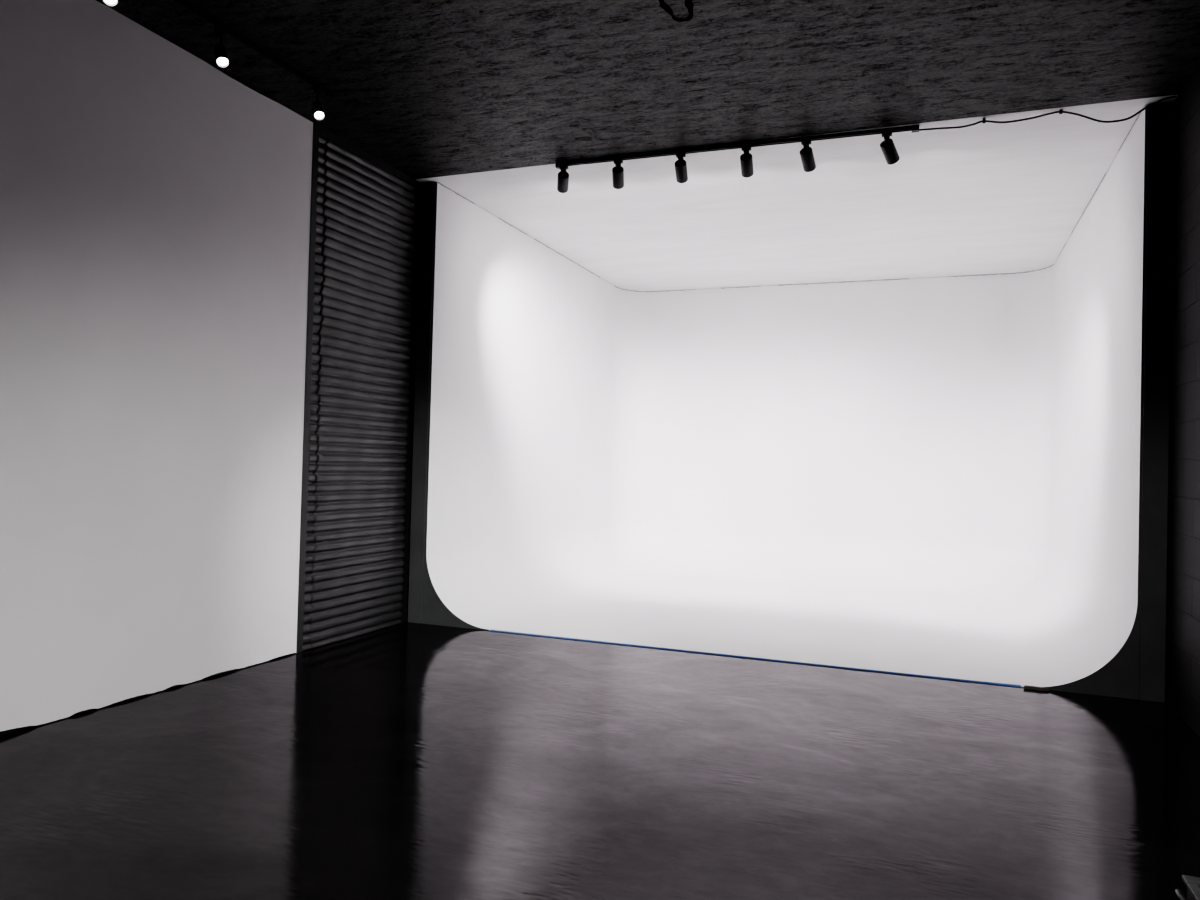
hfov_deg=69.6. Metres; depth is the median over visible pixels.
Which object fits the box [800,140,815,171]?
track spotlight
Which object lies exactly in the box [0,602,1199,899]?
floor
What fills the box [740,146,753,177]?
track spotlight
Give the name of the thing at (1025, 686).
paper scrap
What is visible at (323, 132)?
trim
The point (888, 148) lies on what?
track spotlight
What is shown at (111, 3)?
track spotlight
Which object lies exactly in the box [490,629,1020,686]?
tape
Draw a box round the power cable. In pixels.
[919,96,1175,130]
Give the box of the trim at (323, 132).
[319,125,421,189]
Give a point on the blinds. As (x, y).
(360, 374)
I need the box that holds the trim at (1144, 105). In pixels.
[438,105,1144,291]
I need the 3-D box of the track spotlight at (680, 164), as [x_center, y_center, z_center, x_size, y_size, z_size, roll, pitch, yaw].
[0.558,-1.927,5.913,0.080,0.173,0.158,1,-1,12]
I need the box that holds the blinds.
[303,134,415,650]
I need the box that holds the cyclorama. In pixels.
[408,103,1173,702]
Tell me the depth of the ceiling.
5.18 m
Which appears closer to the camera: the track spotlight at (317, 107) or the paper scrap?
the track spotlight at (317, 107)
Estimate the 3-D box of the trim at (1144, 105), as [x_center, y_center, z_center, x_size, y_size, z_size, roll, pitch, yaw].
[1.729,-1.964,7.846,4.699,0.011,4.376,1,-1,21]
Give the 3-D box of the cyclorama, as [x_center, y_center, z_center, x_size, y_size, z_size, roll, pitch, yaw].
[1.681,-0.271,7.812,4.983,3.397,4.396,1,-1,21]
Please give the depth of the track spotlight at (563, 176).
6.16 m
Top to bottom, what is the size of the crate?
0.300 m
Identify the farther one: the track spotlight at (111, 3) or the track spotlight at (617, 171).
the track spotlight at (617, 171)
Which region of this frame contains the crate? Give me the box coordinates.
[1175,875,1199,899]
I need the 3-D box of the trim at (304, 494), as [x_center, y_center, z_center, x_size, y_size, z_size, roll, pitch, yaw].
[-1.888,-0.405,5.540,0.039,3.400,0.055,1,-1,21]
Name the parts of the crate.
wire handle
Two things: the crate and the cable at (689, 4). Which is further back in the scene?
the cable at (689, 4)
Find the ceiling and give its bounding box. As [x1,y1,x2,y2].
[96,0,1199,290]
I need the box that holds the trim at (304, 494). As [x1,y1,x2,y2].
[296,122,318,653]
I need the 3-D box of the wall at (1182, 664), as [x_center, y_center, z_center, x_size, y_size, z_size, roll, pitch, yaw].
[1.802,-0.386,0.948,0.200,3.400,8.850,1,-1,21]
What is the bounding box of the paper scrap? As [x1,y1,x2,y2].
[1024,685,1048,690]
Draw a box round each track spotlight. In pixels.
[102,0,118,6]
[213,26,229,67]
[311,85,324,120]
[557,165,568,192]
[612,159,623,188]
[675,153,687,182]
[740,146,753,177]
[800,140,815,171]
[880,131,899,164]
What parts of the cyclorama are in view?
panel, panel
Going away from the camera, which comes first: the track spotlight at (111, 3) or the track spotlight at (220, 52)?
the track spotlight at (111, 3)
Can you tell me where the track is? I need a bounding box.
[555,125,918,168]
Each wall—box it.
[0,0,420,730]
[1165,62,1199,736]
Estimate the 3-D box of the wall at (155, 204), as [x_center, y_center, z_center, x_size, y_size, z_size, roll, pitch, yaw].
[-3.078,-0.482,2.843,0.300,3.400,8.850,1,-1,21]

